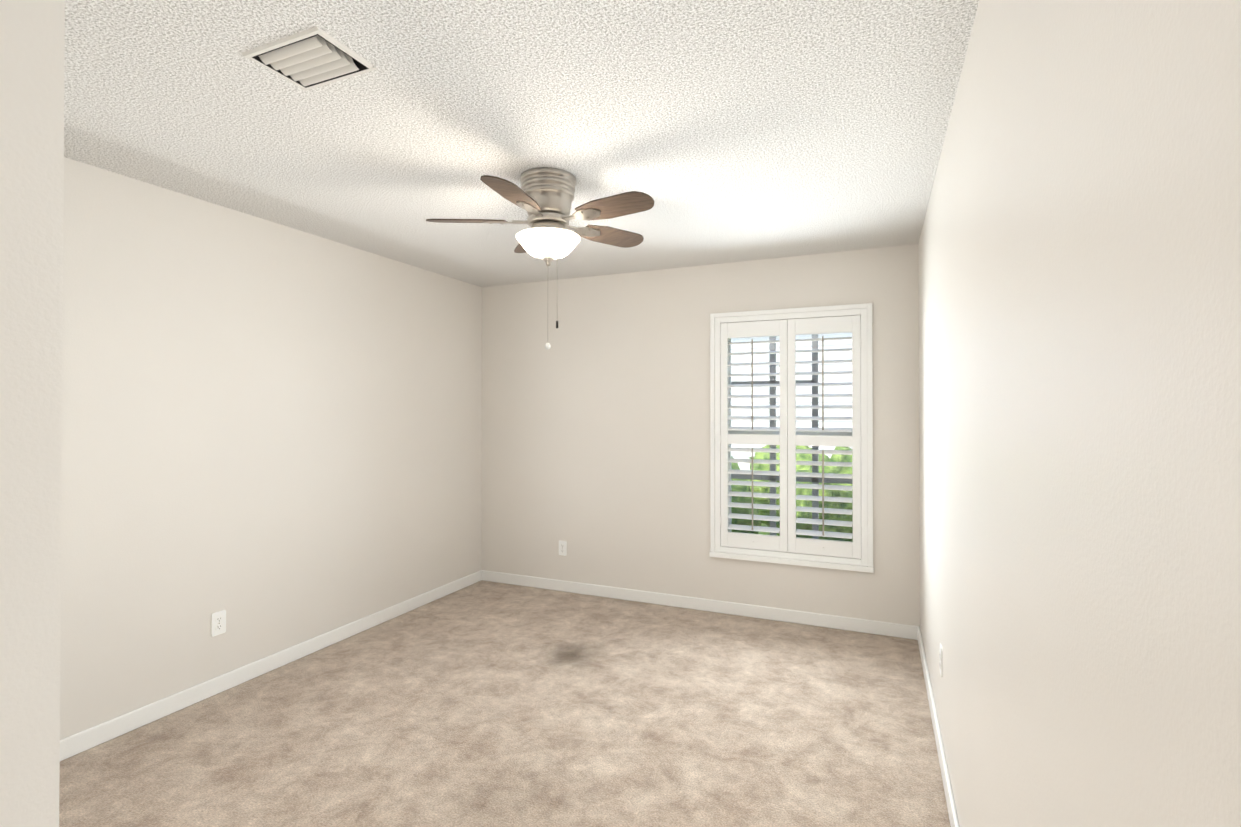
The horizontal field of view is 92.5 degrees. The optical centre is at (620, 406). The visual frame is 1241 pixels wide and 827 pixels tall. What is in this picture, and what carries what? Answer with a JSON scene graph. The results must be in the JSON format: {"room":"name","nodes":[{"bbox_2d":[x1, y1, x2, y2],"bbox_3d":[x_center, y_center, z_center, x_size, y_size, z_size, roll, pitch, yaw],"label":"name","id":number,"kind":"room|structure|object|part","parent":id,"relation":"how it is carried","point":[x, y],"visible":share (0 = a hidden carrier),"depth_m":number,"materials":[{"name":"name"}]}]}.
{"room":"empty bedroom","nodes":[
{"label":"empty bedroom","id":0,"kind":"room"},
{"bbox_2d":[0,0,64,826],"bbox_3d":[-1.673,0.199,1.084,2.120,2.440,0.117,0,0,23],"label":"wall","id":1,"kind":"structure","parent":0,"point":[32,48],"depth_m":0.69,"materials":[{"name":"paint"}]},
{"bbox_2d":[60,157,481,739],"bbox_3d":[-2.434,0.207,2.248,0.200,2.440,6.385,0,0,23],"label":"wall","id":2,"kind":"structure","parent":0,"point":[271,438],"depth_m":3.06,"materials":[{"name":"paint"}]},
{"bbox_2d":[211,610,225,636],"bbox_3d":[-2.007,1.085,2.969,0.008,0.115,0.070,0,0,23],"label":"outlet","id":3,"kind":"object","parent":2,"relation":"attached to","point":[218,622],"visible":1,"depth_m":2.97,"materials":[{"name":"white plastic"}]},
{"bbox_2d":[60,570,483,760],"bbox_3d":[-1.884,1.392,3.245,0.014,0.085,3.701,0,0,23],"label":"baseboard","id":4,"kind":"structure","parent":2,"relation":"attached to","point":[84,740],"depth_m":3.04,"materials":[{"name":"white wood"}]},
{"bbox_2d":[59,580,950,826],"bbox_3d":[-0.843,1.482,1.552,3.665,0.120,6.385,0,0,23],"label":"floor","id":5,"kind":"structure","parent":0,"point":[481,703],"depth_m":2.60,"materials":[{"name":"carpet"}]},
{"bbox_2d":[64,0,978,286],"bbox_3d":[-0.843,-1.078,1.571,3.665,0.120,6.385,0,0,23],"label":"ceiling","id":6,"kind":"structure","parent":0,"point":[730,130],"depth_m":2.10,"materials":[{"name":"white paint"}]},
{"bbox_2d":[242,26,377,90],"bbox_3d":[-0.910,-1.062,1.750,0.304,0.109,0.213,0,0,23],"label":"ceiling vent","id":7,"kind":"object","parent":6,"relation":"in","point":[311,58],"visible":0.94,"depth_m":1.74,"materials":[{"name":"metal"}]},
{"bbox_2d":[426,167,653,349],"bbox_3d":[-0.314,-0.627,2.604,1.016,0.767,1.009,0,0,23],"label":"ceiling fan","id":8,"kind":"object","parent":6,"relation":"hanging from","point":[543,197],"visible":1,"depth_m":2.54,"materials":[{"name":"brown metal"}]},
{"bbox_3d":[-0.314,-0.815,2.606,1.016,0.390,1.009,0,0,23],"label":"motor","id":9,"kind":"part","parent":8,"relation":"part of","materials":[{"name":"silver metal"}]},
{"bbox_3d":[-0.320,-0.704,2.636,0.284,0.099,0.284,0,0,23],"label":"glass","id":10,"kind":"part","parent":8,"relation":"part of","materials":[{"name":"white glass"}]},
{"bbox_2d":[482,244,919,626],"bbox_3d":[0.381,0.223,4.401,3.265,2.440,0.200,0,0,23],"label":"wall","id":11,"kind":"structure","parent":0,"point":[596,436],"depth_m":4.35,"materials":[{"name":"paint"}]},
{"bbox_2d":[559,540,566,555],"bbox_3d":[-0.452,1.109,4.641,0.070,0.115,0.008,0,0,23],"label":"outlet","id":12,"kind":"object","parent":11,"relation":"attached to","point":[563,548],"visible":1,"depth_m":4.64,"materials":[{"name":"white plastic"}]},
{"bbox_2d":[484,570,915,639],"bbox_3d":[0.342,1.400,4.293,3.210,0.085,0.014,0,0,23],"label":"baseboard","id":13,"kind":"structure","parent":11,"relation":"attached to","point":[755,611],"depth_m":4.15,"materials":[{"name":"white wood"}]},
{"bbox_2d":[709,303,873,572],"bbox_3d":[1.141,0.200,4.028,1.055,1.699,0.204,0,0,23],"label":"window shutters","id":14,"kind":"object","parent":11,"relation":"attached to","point":[788,436],"visible":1,"depth_m":3.96,"materials":[{"name":"beige wood"}]},
{"bbox_2d":[918,0,1240,826],"bbox_3d":[0.748,0.197,0.876,0.200,2.440,6.385,0,0,23],"label":"wall","id":15,"kind":"structure","parent":0,"point":[1080,412],"depth_m":0.74,"materials":[{"name":"paint"}]},
{"bbox_2d":[916,626,958,826],"bbox_3d":[0.650,1.375,0.909,0.014,0.085,5.985,0,0,23],"label":"baseboard","id":16,"kind":"structure","parent":15,"relation":"attached to","point":[953,818],"depth_m":2.41,"materials":[{"name":"white wood"}]},
{"bbox_2d":[939,643,942,676],"bbox_3d":[1.297,1.028,2.405,0.008,0.115,0.070,0,0,23],"label":"outlet","id":17,"kind":"object","parent":15,"relation":"attached to","point":[941,660],"visible":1,"depth_m":2.37,"materials":[{"name":"white plastic"}]},
{"label":"outside","id":18,"kind":"structure","parent":0,"visible":0},
{"bbox_2d":[758,523,779,535],"bbox_3d":[4.245,1.653,12.371,26.000,0.200,17.515,0,0,23],"label":"ground","id":19,"kind":"structure","parent":18,"point":[766,533],"depth_m":7.05,"materials":[{"name":"green plant"}]},
{"bbox_2d":[731,456,761,533],"bbox_3d":[0.827,1.000,6.071,1.190,1.229,1.102,0,0,23],"label":"bush","id":20,"kind":"object","parent":19,"relation":"on","point":[740,499],"depth_m":5.71,"materials":[{"name":"green plant"}]},
{"bbox_2d":[748,445,829,532],"bbox_3d":[2.016,0.954,7.146,1.182,1.180,1.086,0,0,23],"label":"bush","id":21,"kind":"object","parent":19,"relation":"on","point":[764,456],"depth_m":6.87,"materials":[{"name":"green plant"}]},
{"bbox_2d":[731,332,851,469],"bbox_3d":[3.529,-0.930,10.730,16.800,4.960,6.900,0,0,23],"label":"sky","id":22,"kind":"structure","parent":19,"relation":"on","point":[830,379],"depth_m":7.99,"materials":[{"name":"white"}]},
{"bbox_2d":[731,334,851,538],"bbox_3d":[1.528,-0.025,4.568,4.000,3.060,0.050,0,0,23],"label":"window frame","id":23,"kind":"structure","parent":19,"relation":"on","point":[773,422],"depth_m":4.66,"materials":[{"name":"white wood"}]},
{"bbox_2d":[796,446,852,541],"bbox_3d":[2.180,0.931,5.592,1.172,1.200,1.082,0,0,23],"label":"bush","id":24,"kind":"object","parent":19,"relation":"on","point":[834,505],"depth_m":5.32,"materials":[{"name":"green plant"}]}
]}

